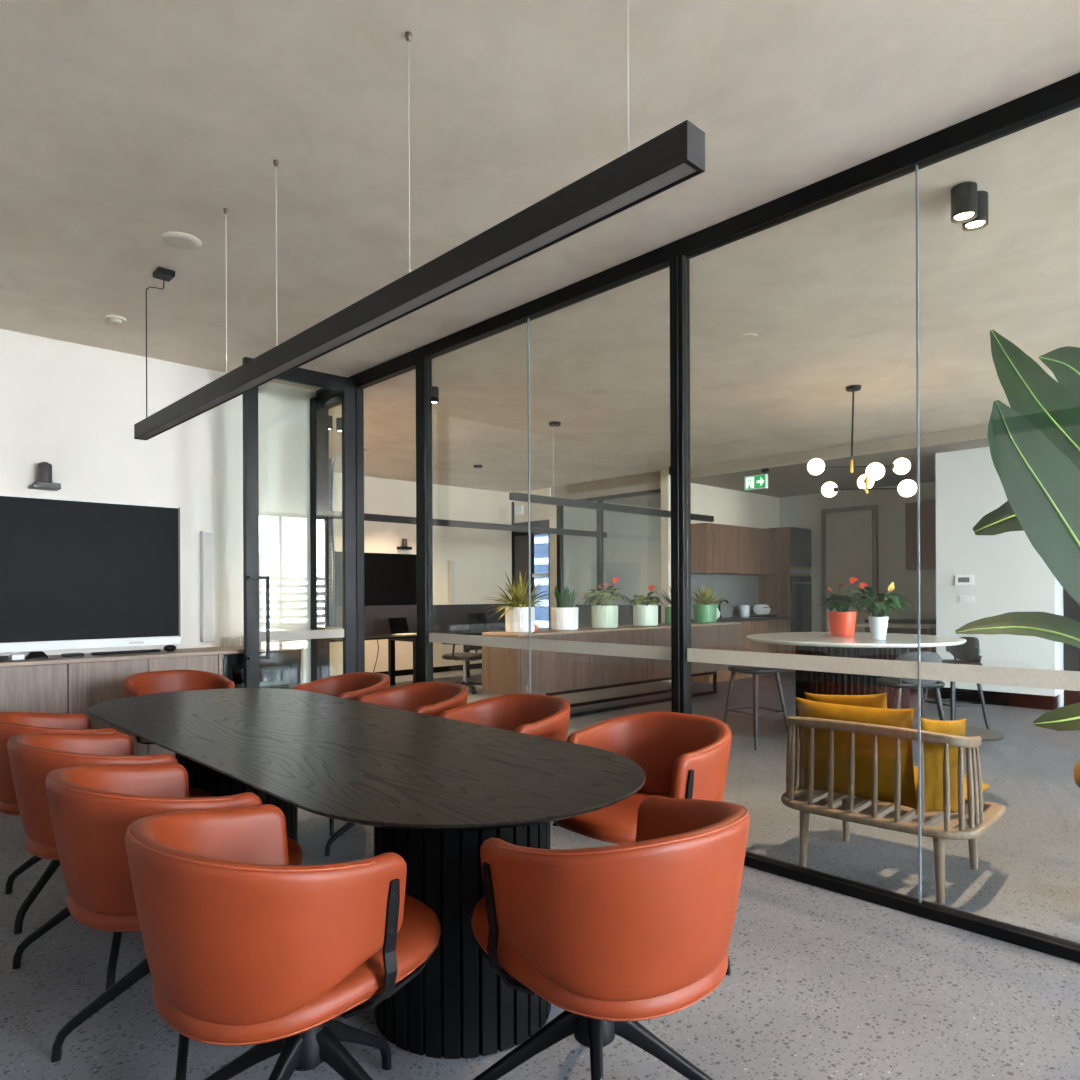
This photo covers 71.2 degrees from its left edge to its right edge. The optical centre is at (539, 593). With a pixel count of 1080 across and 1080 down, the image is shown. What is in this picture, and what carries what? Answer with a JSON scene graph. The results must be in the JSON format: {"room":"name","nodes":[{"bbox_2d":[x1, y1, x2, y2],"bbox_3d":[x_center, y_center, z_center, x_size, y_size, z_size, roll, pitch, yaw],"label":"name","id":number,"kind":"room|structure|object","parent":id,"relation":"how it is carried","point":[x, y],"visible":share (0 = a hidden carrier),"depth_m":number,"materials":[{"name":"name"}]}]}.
{"room":"office","nodes":[
{"label":"office","id":0,"kind":"room"},
{"bbox_2d":[0,329,315,682],"bbox_3d":[-3.750,-0.235,5.094,4.890,3.104,0.150,0,0,-44],"label":"wall","id":1,"kind":"structure","parent":0,"point":[74,408],"depth_m":5.89,"materials":[{"name":"white paint"}]},
{"bbox_2d":[28,462,60,490],"bbox_3d":[-3.424,-0.811,5.213,0.170,0.183,0.130,0,0,-44],"label":"camera","id":2,"kind":"object","parent":1,"relation":"attached to","point":[44,482],"visible":1,"depth_m":5.18,"materials":[{"name":"grey plastic"}]},
{"bbox_2d":[0,495,180,652],"bbox_3d":[-3.439,-0.130,5.240,1.770,1.060,0.055,0,0,-44],"label":"wall display","id":3,"kind":"object","parent":1,"relation":"attached to","point":[75,574],"visible":1,"depth_m":5.39,"materials":[{"name":"black plastic"}]},
{"bbox_2d":[200,531,213,641],"bbox_3d":[-2.655,-0.052,5.979,0.102,0.873,0.073,0,0,-44],"label":"speaker","id":4,"kind":"object","parent":1,"relation":"attached to","point":[206,537],"visible":1,"depth_m":5.95},
{"bbox_2d":[310,391,341,681],"bbox_3d":[-1.774,-0.201,6.470,0.130,3.018,0.579,0,0,-44],"label":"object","id":5,"kind":"structure","parent":1,"relation":"attached to","point":[319,407],"depth_m":6.60,"materials":[{"name":"black metal"}]},
{"bbox_2d":[316,72,1079,397],"bbox_3d":[1.972,-1.769,2.573,0.075,0.085,11.400,0,0,-44],"label":"trim","id":6,"kind":"structure","parent":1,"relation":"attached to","point":[1060,97],"depth_m":3.40,"materials":[{"name":"black metal"}]},
{"bbox_2d":[329,472,513,675],"bbox_3d":[-2.703,-0.240,11.611,6.150,3.104,0.150,0,0,-44],"label":"wall","id":7,"kind":"structure","parent":0,"point":[482,558],"depth_m":12.55,"materials":[{"name":"white paint"}]},
{"bbox_2d":[334,551,416,606],"bbox_3d":[-2.505,-0.209,11.657,1.480,0.820,0.053,0,0,-44],"label":"wall display","id":8,"kind":"object","parent":7,"relation":"attached to","point":[389,579],"visible":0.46,"depth_m":11.73,"materials":[{"name":"black glass"}]},
{"bbox_2d":[364,511,415,523],"bbox_3d":[-1.923,-0.957,9.630,0.755,0.114,0.060,0,0,-44],"label":"linear pendant light","id":9,"kind":"object","parent":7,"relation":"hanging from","point":[412,520],"depth_m":9.60,"materials":[{"name":"metal"}]},
{"bbox_2d":[330,663,481,676],"bbox_3d":[-2.625,1.266,11.565,5.870,0.090,0.015,0,0,-44],"label":"baseboard","id":10,"kind":"structure","parent":7,"relation":"attached to","point":[477,665],"depth_m":12.50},
{"bbox_2d":[448,561,454,604],"bbox_3d":[-1.501,-0.170,12.597,0.128,0.719,0.074,0,0,-44],"label":"speaker","id":11,"kind":"object","parent":7,"relation":"attached to","point":[451,564],"visible":0.64,"depth_m":12.57},
{"bbox_2d":[0,0,1079,492],"bbox_3d":[0.692,-1.882,4.669,10.750,0.150,16.600,0,0,-44],"label":"ceiling","id":12,"kind":"structure","parent":0,"point":[125,124],"depth_m":3.44,"materials":[{"name":"paint"}]},
{"bbox_2d":[162,232,201,249],"bbox_3d":[-1.822,-1.790,3.837,0.184,0.012,0.184,0,0,-44],"label":"ceiling speaker","id":13,"kind":"object","parent":12,"relation":"attached to","point":[180,240],"visible":1,"depth_m":3.82},
{"bbox_2d":[329,455,337,626],"bbox_3d":[-2.672,-0.622,9.722,0.181,2.365,0.095,0,0,-32],"label":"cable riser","id":14,"kind":"object","parent":12,"relation":"hanging from","point":[331,467],"visible":0.51,"depth_m":9.68,"materials":[{"name":"metal"}]},
{"bbox_2d":[134,0,704,439],"bbox_3d":[-1.014,-1.359,3.068,0.091,0.880,3.943,0,0,-44],"label":"linear pendant light","id":15,"kind":"object","parent":12,"relation":"hanging from","point":[676,155],"visible":1,"depth_m":2.16,"materials":[{"name":"metal"}]},
{"bbox_2d":[138,163,695,438],"bbox_3d":[-1.020,-0.929,3.060,0.054,0.008,3.918,0,0,-44],"label":"diffuser","id":16,"kind":"object","parent":15,"relation":"attached to","point":[656,178],"depth_m":2.20,"materials":[{"name":"metal"}]},
{"bbox_2d":[807,385,916,496],"bbox_3d":[2.885,-1.314,6.718,0.893,1.006,0.962,0,0,-44],"label":"globe chandelier","id":17,"kind":"object","parent":12,"relation":"hanging from","point":[874,471],"visible":1,"depth_m":6.61,"materials":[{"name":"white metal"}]},
{"bbox_2d":[951,182,976,222],"bbox_3d":[1.894,-1.745,3.369,0.104,0.135,0.104,0,0,-44],"label":"spotlight","id":18,"kind":"object","parent":12,"relation":"attached to","point":[963,195],"visible":1,"depth_m":3.33,"materials":[{"name":"black"}]},
{"bbox_2d":[962,191,987,230],"bbox_3d":[1.988,-1.745,3.444,0.104,0.135,0.104,0,0,-44],"label":"spotlight","id":19,"kind":"object","parent":12,"relation":"attached to","point":[981,221],"visible":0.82,"depth_m":3.40,"materials":[{"name":"black"}]},
{"bbox_2d":[0,668,1079,1079],"bbox_3d":[2.191,1.350,6.082,14.850,0.120,16.600,0,0,-44],"label":"floor","id":20,"kind":"structure","parent":0,"point":[822,984],"depth_m":2.67,"materials":[{"name":"concrete"}]},
{"bbox_2d":[0,712,118,933],"bbox_3d":[-1.996,0.901,3.231,0.661,0.815,0.601,0,0,-43],"label":"swivel chair","id":21,"kind":"object","parent":20,"relation":"on","point":[11,723],"visible":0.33,"depth_m":2.99,"materials":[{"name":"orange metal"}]},
{"bbox_2d":[7,733,214,1000],"bbox_3d":[-1.524,0.899,2.733,0.616,0.815,0.668,0,0,35],"label":"swivel chair","id":22,"kind":"object","parent":20,"relation":"on","point":[32,756],"visible":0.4,"depth_m":2.48,"materials":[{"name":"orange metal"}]},
{"bbox_2d":[0,644,302,756],"bbox_3d":[-3.519,0.875,4.864,4.000,0.880,0.485,0,0,-44],"label":"credenza","id":23,"kind":"object","parent":20,"relation":"on","point":[58,684],"visible":0.41,"depth_m":5.04,"materials":[{"name":"brown wood"}]},
{"bbox_2d":[91,649,160,654],"bbox_3d":[-2.968,0.423,5.415,0.440,0.018,0.070,0,0,-44],"label":"soundbar","id":24,"kind":"object","parent":23,"relation":"on","point":[149,650],"visible":1,"depth_m":5.38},
{"bbox_2d":[223,650,298,688],"bbox_3d":[-2.303,0.878,6.009,0.600,0.825,0.452,0,0,-44],"label":"wine fridge","id":25,"kind":"object","parent":23,"relation":"in","point":[284,665],"visible":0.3,"depth_m":6.00,"materials":[{"name":"black glass"}]},
{"bbox_2d":[232,665,272,672],"bbox_3d":[-2.311,0.607,6.015,0.500,0.006,0.355,0,0,-44],"label":"shelf","id":26,"kind":"object","parent":25,"relation":"attached to","point":[235,668],"depth_m":5.93,"materials":[{"name":"black glass"}]},
{"bbox_2d":[235,680,289,687],"bbox_3d":[-2.160,0.710,5.902,0.440,0.030,0.014,0,0,-44],"label":"shelf","id":27,"kind":"object","parent":25,"relation":"attached to","point":[267,683],"depth_m":5.93,"materials":[{"name":"grey wood"}]},
{"bbox_2d":[235,665,289,672],"bbox_3d":[-2.161,0.595,5.902,0.440,0.030,0.014,0,0,-44],"label":"shelf","id":28,"kind":"object","parent":25,"relation":"attached to","point":[287,666],"depth_m":5.93,"materials":[{"name":"grey wood"}]},
{"bbox_2d":[45,762,302,1079],"bbox_3d":[-1.048,0.897,2.207,0.612,0.815,0.665,0,0,35],"label":"swivel chair","id":29,"kind":"object","parent":20,"relation":"on","point":[92,808],"visible":0.54,"depth_m":1.93,"materials":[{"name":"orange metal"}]},
{"bbox_2d":[123,670,234,743],"bbox_3d":[-2.192,0.902,4.600,0.623,0.815,0.673,0,0,-27],"label":"swivel chair","id":30,"kind":"object","parent":20,"relation":"on","point":[154,682],"visible":0.29,"depth_m":4.80,"materials":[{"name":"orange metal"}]},
{"bbox_2d":[125,804,440,1079],"bbox_3d":[-0.557,0.895,1.714,0.668,0.815,0.616,0,0,-35],"label":"swivel chair","id":31,"kind":"object","parent":20,"relation":"on","point":[244,945],"visible":1,"depth_m":1.47,"materials":[{"name":"orange leather"}]},
{"bbox_2d":[293,672,389,835],"bbox_3d":[-1.216,0.898,4.410,0.614,0.815,0.667,0,0,35],"label":"swivel chair","id":32,"kind":"object","parent":20,"relation":"on","point":[352,686],"visible":0.17,"depth_m":4.64,"materials":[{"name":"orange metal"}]},
{"bbox_2d":[355,388,364,671],"bbox_3d":[-1.513,-0.202,6.239,0.070,3.018,0.115,0,0,-44],"label":"trim","id":33,"kind":"structure","parent":20,"relation":"on","point":[359,393],"depth_m":6.20,"materials":[{"name":"black metal"}]},
{"bbox_2d":[242,357,356,687],"bbox_3d":[-1.837,-0.228,5.873,0.900,3.048,0.110,0,0,-42],"label":"door","id":34,"kind":"structure","parent":33,"relation":"attached to","point":[252,636],"depth_m":5.80,"materials":[{"name":"black metal"}]},
{"bbox_2d":[87,688,645,1058],"bbox_3d":[-0.968,0.932,3.140,1.108,0.745,3.258,0,0,-44],"label":"meeting table","id":35,"kind":"object","parent":20,"relation":"on","point":[432,789],"visible":0.72,"depth_m":2.25,"materials":[{"name":"black wood"}]},
{"bbox_2d":[355,357,432,682],"bbox_3d":[-1.144,-0.204,5.841,0.075,3.018,0.970,0,0,-44],"label":"door frame","id":36,"kind":"structure","parent":20,"relation":"on","point":[424,506],"depth_m":5.50,"materials":[{"name":"black metal"}]},
{"bbox_2d":[325,681,467,855],"bbox_3d":[-0.706,0.896,3.888,0.614,0.815,0.667,0,0,35],"label":"swivel chair","id":37,"kind":"object","parent":20,"relation":"on","point":[433,698],"visible":0.2,"depth_m":4.10,"materials":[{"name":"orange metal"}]},
{"bbox_2d":[329,604,551,684],"bbox_3d":[-1.504,0.742,10.943,4.300,1.130,0.835,0,0,-44],"label":"office desk","id":38,"kind":"object","parent":20,"relation":"on","point":[447,619],"visible":0.4,"depth_m":11.04,"materials":[{"name":"wood"}]},
{"bbox_2d":[388,617,416,635],"bbox_3d":[-1.886,0.460,10.465,0.288,0.235,0.320,0,0,38],"label":"laptop","id":39,"kind":"object","parent":38,"relation":"on","point":[398,626],"visible":0.93,"depth_m":10.52,"materials":[{"name":"black plastic"}]},
{"bbox_2d":[442,613,488,693],"bbox_3d":[-1.016,0.783,10.062,0.667,1.038,0.665,0,0,26],"label":"office chair","id":40,"kind":"object","parent":20,"relation":"on","point":[478,622],"visible":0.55,"depth_m":9.87,"materials":[{"name":"black"}]},
{"bbox_2d":[439,693,570,740],"bbox_3d":[-0.196,0.893,3.366,0.616,0.815,0.668,0,0,35],"label":"swivel chair","id":41,"kind":"object","parent":20,"relation":"on","point":[546,716],"visible":0.33,"depth_m":3.59,"materials":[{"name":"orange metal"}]},
{"bbox_2d":[471,795,749,1079],"bbox_3d":[0.151,0.892,1.794,0.601,0.815,0.661,0,0,-40],"label":"swivel chair","id":42,"kind":"object","parent":20,"relation":"on","point":[614,937],"visible":1,"depth_m":1.53,"materials":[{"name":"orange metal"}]},
{"bbox_2d":[482,622,740,717],"bbox_3d":[1.047,0.845,8.908,3.990,0.900,0.570,0,0,-44],"label":"sideboard","id":43,"kind":"object","parent":20,"relation":"on","point":[505,671],"visible":0.66,"depth_m":8.12,"materials":[{"name":"brown wood"}]},
{"bbox_2d":[480,569,555,632],"bbox_3d":[-0.239,0.075,7.689,0.780,0.651,0.800,0,0,-24],"label":"bromeliad","id":44,"kind":"object","parent":43,"relation":"on","point":[516,615],"visible":0.96,"depth_m":7.59,"materials":[{"name":"green plant"}]},
{"bbox_2d":[505,607,534,632],"bbox_3d":[-0.203,0.270,7.701,0.304,0.260,0.302,0,0,-44],"label":"pot","id":45,"kind":"object","parent":43,"relation":"on","point":[517,618],"depth_m":7.57,"materials":[{"name":"white ceramic"}]},
{"bbox_2d":[551,586,577,630],"bbox_3d":[0.268,0.154,8.145,0.295,0.488,0.309,0,0,-4],"label":"potted snake plant","id":46,"kind":"object","parent":43,"relation":"on","point":[564,617],"visible":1,"depth_m":8.04,"materials":[{"name":"green plant"}]},
{"bbox_2d":[582,577,629,627],"bbox_3d":[0.739,0.106,8.581,0.551,0.580,0.582,0,0,16],"label":"anthurium","id":47,"kind":"object","parent":43,"relation":"on","point":[603,616],"visible":1,"depth_m":8.49,"materials":[{"name":"green ceramic"}]},
{"bbox_2d":[591,605,617,627],"bbox_3d":[0.739,0.269,8.597,0.304,0.255,0.302,0,0,-44],"label":"pot","id":48,"kind":"object","parent":47,"relation":"on","point":[603,616],"depth_m":8.47,"materials":[{"name":"green ceramic"}]},
{"bbox_2d":[625,585,661,625],"bbox_3d":[1.274,0.149,9.092,0.435,0.489,0.454,0,0,-44],"label":"anthurium","id":49,"kind":"object","parent":43,"relation":"on","point":[644,614],"visible":1,"depth_m":8.99,"materials":[{"name":"green ceramic"}]},
{"bbox_2d":[633,605,657,625],"bbox_3d":[1.275,0.269,9.107,0.300,0.250,0.298,0,0,-44],"label":"pot","id":50,"kind":"object","parent":49,"relation":"on","point":[643,615],"depth_m":8.98,"materials":[{"name":"green ceramic"}]},
{"bbox_2d":[691,584,730,622],"bbox_3d":[2.201,0.123,9.989,0.596,0.533,0.677,0,0,-44],"label":"potted plant","id":51,"kind":"object","parent":43,"relation":"on","point":[704,610],"visible":0.95,"depth_m":9.86,"materials":[{"name":"green ceramic"}]},
{"bbox_2d":[693,604,716,622],"bbox_3d":[2.181,0.270,9.968,0.308,0.240,0.306,0,0,-44],"label":"pot","id":52,"kind":"object","parent":51,"relation":"on","point":[702,613],"depth_m":9.84,"materials":[{"name":"green ceramic"}]},
{"bbox_2d":[576,604,660,627],"bbox_3d":[1.406,0.744,12.273,0.450,1.100,1.850,0,0,-44],"label":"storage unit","id":53,"kind":"object","parent":20,"relation":"on","point":[625,612],"visible":0.21,"depth_m":12.09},
{"bbox_2d":[553,712,731,974],"bbox_3d":[0.366,0.891,2.804,0.676,0.815,0.625,0,0,-17],"label":"swivel chair","id":54,"kind":"object","parent":20,"relation":"on","point":[680,755],"visible":0.54,"depth_m":2.91,"materials":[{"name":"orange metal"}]},
{"bbox_2d":[691,619,786,683],"bbox_3d":[3.035,0.857,11.685,2.200,0.860,0.535,0,0,-44],"label":"base cabinet","id":55,"kind":"object","parent":20,"relation":"on","point":[763,626],"visible":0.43,"depth_m":11.56,"materials":[{"name":"brown wood"}]},
{"bbox_2d":[691,616,789,621],"bbox_3d":[3.043,0.402,11.660,2.240,0.040,0.585,0,0,-44],"label":"countertop","id":56,"kind":"structure","parent":55,"relation":"on","point":[723,619],"depth_m":11.49,"materials":[{"name":"stone"}]},
{"bbox_2d":[723,665,787,750],"bbox_3d":[1.849,0.963,6.476,0.428,0.662,0.448,0,0,-29],"label":"bar stool","id":57,"kind":"object","parent":20,"relation":"on","point":[754,671],"visible":0.83,"depth_m":6.39,"materials":[{"name":"wood"}]},
{"bbox_2d":[758,527,811,671],"bbox_3d":[4.138,0.102,12.669,0.700,2.360,0.635,0,0,-44],"label":"tall cabinet","id":58,"kind":"object","parent":20,"relation":"on","point":[788,592],"visible":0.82,"depth_m":12.39,"materials":[{"name":"brown wood"}]},
{"bbox_2d":[790,576,811,631],"bbox_3d":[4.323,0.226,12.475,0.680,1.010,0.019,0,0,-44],"label":"oven","id":59,"kind":"object","parent":58,"relation":"in","point":[800,586],"depth_m":12.44,"materials":[{"name":"black glass"}]},
{"bbox_2d":[747,632,965,739],"bbox_3d":[2.744,0.838,6.651,1.776,0.900,1.776,0,0,-44],"label":"table","id":60,"kind":"object","parent":20,"relation":"on","point":[859,645],"visible":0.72,"depth_m":6.27,"materials":[{"name":"white stone"}]},
{"bbox_2d":[818,577,867,635],"bbox_3d":[2.754,0.121,6.830,0.422,0.533,0.452,0,0,5],"label":"anthurium","id":61,"kind":"object","parent":60,"relation":"on","point":[841,622],"visible":0.85,"depth_m":6.76,"materials":[{"name":"ceramic"}]},
{"bbox_2d":[827,611,855,635],"bbox_3d":[2.740,0.278,6.842,0.246,0.220,0.246,0,0,-44],"label":"pot","id":62,"kind":"object","parent":61,"relation":"on","point":[841,623],"depth_m":6.75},
{"bbox_2d":[845,582,913,639],"bbox_3d":[2.812,0.147,6.301,0.530,0.480,0.564,0,0,-44],"label":"peace lily","id":63,"kind":"object","parent":60,"relation":"on","point":[879,605],"visible":1,"depth_m":6.25,"materials":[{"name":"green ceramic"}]},
{"bbox_2d":[868,616,888,639],"bbox_3d":[2.833,0.292,6.309,0.156,0.190,0.156,0,0,-44],"label":"pot","id":64,"kind":"object","parent":63,"relation":"on","point":[878,625],"depth_m":6.26,"materials":[{"name":"white ceramic"}]},
{"bbox_2d":[880,582,894,612],"bbox_3d":[2.903,0.047,6.312,0.122,0.282,0.016,0,0,9],"label":"flower","id":65,"kind":"object","parent":63,"relation":"on","point":[891,586],"depth_m":6.31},
{"bbox_2d":[781,716,1005,903],"bbox_3d":[1.642,0.933,3.553,0.872,0.720,0.712,0,0,43],"label":"bench","id":66,"kind":"object","parent":20,"relation":"on","point":[971,788],"visible":0.78,"depth_m":3.29,"materials":[{"name":"brown wood"}]},
{"bbox_2d":[804,692,886,707],"bbox_3d":[1.504,0.661,3.641,0.146,0.403,0.424,0,0,-39],"label":"throw pillow","id":67,"kind":"object","parent":66,"relation":"on","point":[875,700],"visible":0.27,"depth_m":3.57,"materials":[{"name":"yellow fabric"}]},
{"bbox_2d":[795,697,916,808],"bbox_3d":[1.458,0.732,3.491,0.540,0.460,0.167,0,0,42],"label":"cushion","id":68,"kind":"object","parent":66,"relation":"on","point":[903,718],"visible":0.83,"depth_m":3.41,"materials":[{"name":"yellow fabric"}]},
{"bbox_2d":[915,717,966,814],"bbox_3d":[1.747,0.752,3.283,0.277,0.439,0.066,0,0,-17],"label":"throw pillow","id":69,"kind":"object","parent":66,"relation":"on","point":[933,752],"visible":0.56,"depth_m":3.25,"materials":[{"name":"yellow fabric"}]},
{"bbox_2d":[913,766,989,801],"bbox_3d":[1.768,0.915,3.687,0.680,0.122,0.345,0,0,43],"label":"seat cushion","id":70,"kind":"object","parent":66,"relation":"on","point":[984,786],"depth_m":3.52,"materials":[{"name":"yellow fabric"}]},
{"bbox_2d":[856,623,935,651],"bbox_3d":[5.065,0.858,10.639,0.500,0.840,1.000,0,0,-44],"label":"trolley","id":71,"kind":"object","parent":20,"relation":"on","point":[928,627],"visible":0.26,"depth_m":10.40,"materials":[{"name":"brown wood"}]},
{"bbox_2d":[856,623,935,628],"bbox_3d":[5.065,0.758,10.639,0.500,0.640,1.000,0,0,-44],"label":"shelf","id":72,"kind":"object","parent":71,"relation":"attached to","point":[890,625],"depth_m":10.45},
{"bbox_2d":[864,618,935,652],"bbox_3d":[6.087,0.833,10.686,0.645,0.880,2.700,0,0,-44],"label":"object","id":73,"kind":"structure","parent":20,"relation":"on","point":[901,621],"depth_m":10.98,"materials":[{"name":"brown wood"}]},
{"bbox_2d":[864,618,935,623],"bbox_3d":[6.085,0.413,10.686,0.645,0.040,2.700,0,0,-44],"label":"countertop","id":74,"kind":"structure","parent":73,"relation":"on","point":[925,621],"depth_m":11.04,"materials":[{"name":"stone"}]},
{"bbox_2d":[876,651,944,720],"bbox_3d":[2.687,0.849,5.479,0.448,0.882,0.428,0,0,1],"label":"bar stool","id":75,"kind":"object","parent":20,"relation":"on","point":[898,683],"visible":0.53,"depth_m":5.32,"materials":[{"name":"grey fabric"}]},
{"bbox_2d":[744,851,1079,962],"bbox_3d":[2.552,1.266,1.974,0.070,0.046,9.750,0,0,-44],"label":"frame","id":76,"kind":"structure","parent":20,"relation":"on","point":[1034,940],"depth_m":3.01,"materials":[{"name":"black metal"}]},
{"bbox_2d":[429,633,528,649],"bbox_3d":[-0.437,-0.230,5.102,0.012,2.972,1.071,0,0,-44],"label":"strip","id":77,"kind":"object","parent":76,"relation":"on","point":[490,641],"depth_m":5.06,"materials":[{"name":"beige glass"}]},
{"bbox_2d":[527,318,530,693],"bbox_3d":[-0.066,-0.232,4.714,0.012,2.972,0.007,0,0,-44],"label":"trim","id":78,"kind":"structure","parent":76,"relation":"on","point":[528,319],"depth_m":4.71,"materials":[{"name":"metal"}]},
{"bbox_2d":[529,639,670,659],"bbox_3d":[0.315,-0.233,4.312,0.012,2.972,1.104,0,0,-44],"label":"strip","id":79,"kind":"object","parent":76,"relation":"on","point":[610,649],"depth_m":4.26,"materials":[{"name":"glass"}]},
{"bbox_2d":[670,255,691,713],"bbox_3d":[0.721,-0.235,3.878,0.077,2.972,0.080,0,0,-44],"label":"frame post","id":80,"kind":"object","parent":76,"relation":"on","point":[680,479],"depth_m":3.85,"materials":[{"name":"black metal"}]},
{"bbox_2d":[687,648,917,678],"bbox_3d":[1.139,-0.237,3.446,0.012,2.972,1.118,0,0,-44],"label":"strip","id":81,"kind":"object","parent":76,"relation":"on","point":[861,666],"depth_m":3.37,"materials":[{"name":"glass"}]},
{"bbox_2d":[915,165,921,902],"bbox_3d":[1.526,-0.239,3.040,0.012,2.972,0.007,0,0,-44],"label":"trim","id":82,"kind":"structure","parent":76,"relation":"on","point":[916,166],"depth_m":3.04,"materials":[{"name":"metal"}]},
{"bbox_2d":[919,662,1079,690],"bbox_3d":[1.915,-0.240,2.630,0.012,2.972,1.126,0,0,-44],"label":"strip","id":83,"kind":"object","parent":76,"relation":"on","point":[994,675],"depth_m":2.82,"materials":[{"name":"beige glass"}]},
{"bbox_2d":[917,637,989,728],"bbox_3d":[3.784,0.845,6.908,0.428,0.882,0.448,0,0,-14],"label":"bar stool","id":84,"kind":"object","parent":20,"relation":"on","point":[968,653],"visible":0.59,"depth_m":6.87,"materials":[{"name":"grey fabric"}]},
{"bbox_2d":[912,725,1003,812],"bbox_3d":[2.509,1.062,4.549,0.500,0.455,0.500,0,0,-44],"label":"side table","id":85,"kind":"object","parent":20,"relation":"on","point":[987,735],"visible":0.24,"depth_m":4.48,"materials":[{"name":"stone"}]},
{"bbox_2d":[955,330,1079,730],"bbox_3d":[2.396,0.096,3.185,1.437,2.388,0.765,0,0,-2],"label":"plant","id":86,"kind":"object","parent":20,"relation":"on","point":[1034,443],"visible":1,"depth_m":3.00,"materials":[{"name":"plant"}]},
{"bbox_2d":[514,471,660,627],"bbox_3d":[0.743,-0.255,12.377,0.140,3.103,3.350,0,0,-44],"label":"wall","id":87,"kind":"structure","parent":0,"point":[652,480],"depth_m":12.55,"materials":[{"name":"beige paint"}]},
{"bbox_2d":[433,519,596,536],"bbox_3d":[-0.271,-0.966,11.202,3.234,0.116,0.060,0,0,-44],"label":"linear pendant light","id":88,"kind":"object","parent":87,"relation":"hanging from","point":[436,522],"depth_m":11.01,"materials":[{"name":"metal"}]},
{"bbox_2d":[514,535,528,606],"bbox_3d":[-0.291,0.141,13.408,0.040,2.320,0.430,0,0,-44],"label":"door","id":89,"kind":"structure","parent":87,"relation":"in","point":[521,542],"depth_m":13.41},
{"bbox_2d":[511,502,549,627],"bbox_3d":[-0.151,-0.174,13.259,0.060,2.950,0.980,0,0,-44],"label":"trim","id":90,"kind":"structure","parent":87,"relation":"attached to","point":[541,523],"depth_m":13.21,"materials":[{"name":"black metal"}]},
{"bbox_2d":[532,534,548,627],"bbox_3d":[0.025,0.130,13.073,0.045,2.300,0.410,0,0,-44],"label":"window","id":91,"kind":"structure","parent":87,"relation":"in","point":[540,574],"depth_m":13.06,"materials":[{"name":"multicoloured glass"}]},
{"bbox_2d":[556,489,660,604],"bbox_3d":[1.090,-0.125,11.962,0.070,2.840,2.270,0,0,-44],"label":"trim","id":92,"kind":"structure","parent":87,"relation":"attached to","point":[559,509],"depth_m":12.08,"materials":[{"name":"black metal"}]},
{"bbox_2d":[563,501,660,606],"bbox_3d":[1.466,-0.258,14.011,3.160,3.104,0.120,0,0,-44],"label":"glass wall","id":93,"kind":"structure","parent":0,"point":[632,544],"depth_m":13.89,"materials":[{"name":"glass"}]},
{"bbox_2d":[509,492,670,517],"bbox_3d":[0.634,-0.984,8.433,2.646,0.111,0.060,0,0,-44],"label":"linear pendant light","id":94,"kind":"object","parent":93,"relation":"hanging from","point":[523,497],"depth_m":8.29,"materials":[{"name":"metal"}]},
{"bbox_2d":[661,468,778,681],"bbox_3d":[3.033,-0.265,12.154,3.350,3.104,0.130,0,0,-44],"label":"wall","id":95,"kind":"structure","parent":0,"point":[727,506],"depth_m":11.80,"materials":[{"name":"white paint"}]},
{"bbox_2d":[691,573,757,618],"bbox_3d":[2.841,0.040,11.870,2.240,0.685,0.014,0,0,-44],"label":"backsplash","id":96,"kind":"structure","parent":95,"relation":"attached to","point":[741,589],"depth_m":12.05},
{"bbox_2d":[691,523,775,574],"bbox_3d":[3.042,-0.668,11.830,2.000,0.730,0.345,0,0,-44],"label":"upper cabinet","id":97,"kind":"object","parent":95,"relation":"attached to","point":[715,548],"visible":0.97,"depth_m":11.51,"materials":[{"name":"brown wood"}]},
{"bbox_2d":[603,424,988,507],"bbox_3d":[6.072,-1.829,9.786,4.100,0.304,16.600,0,0,-44],"label":"ceiling","id":98,"kind":"structure","parent":0,"point":[789,475],"depth_m":10.12,"materials":[{"name":"beige paint"}]},
{"bbox_2d":[744,468,768,490],"bbox_3d":[2.910,-1.530,10.145,0.088,0.265,0.330,0,0,-44],"label":"exit sign","id":99,"kind":"object","parent":98,"relation":"hanging from","point":[755,482],"visible":1,"depth_m":10.10,"materials":[{"name":"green plastic"}]},
{"bbox_2d":[779,481,935,631],"bbox_3d":[5.873,-0.278,11.489,0.150,3.104,4.750,0,0,-44],"label":"wall","id":100,"kind":"structure","parent":0,"point":[801,511],"depth_m":11.85,"materials":[{"name":"grey paint"}]},
{"bbox_2d":[821,505,878,631],"bbox_3d":[5.004,-0.057,12.214,0.108,2.670,0.900,0,0,-44],"label":"door","id":101,"kind":"structure","parent":100,"relation":"in","point":[849,535],"depth_m":12.20,"materials":[{"name":"grey paint"}]},
{"bbox_2d":[905,501,935,570],"bbox_3d":[6.349,-0.848,10.598,0.375,1.000,2.200,0,0,-44],"label":"upper cabinet","id":102,"kind":"object","parent":100,"relation":"attached to","point":[927,508],"visible":0.23,"depth_m":11.09,"materials":[{"name":"brown wood"}]},
{"bbox_2d":[935,447,1063,695],"bbox_3d":[5.639,-0.280,9.051,1.350,2.790,1.200,0,0,-44],"label":"wall","id":103,"kind":"structure","parent":0,"point":[1010,575],"depth_m":8.63,"materials":[{"name":"grey paint"}]},
{"bbox_2d":[941,687,1063,709],"bbox_3d":[5.646,1.195,9.051,1.250,0.160,1.140,0,0,-44],"label":"baseboard","id":104,"kind":"structure","parent":103,"relation":"attached to","point":[1044,702],"depth_m":8.51,"materials":[{"name":"black"}]},
{"bbox_3d":[8.813,-0.214,5.279,0.150,2.950,5.900,0,0,-44],"label":"wall","id":105,"kind":"structure","parent":0,"visible":0},
{"bbox_2d":[1063,588,1079,705],"bbox_3d":[6.298,0.022,7.910,0.070,2.500,1.340,0,0,-44],"label":"door","id":106,"kind":"structure","parent":105,"relation":"in","point":[1071,608],"depth_m":8.32,"materials":[{"name":"black metal"}]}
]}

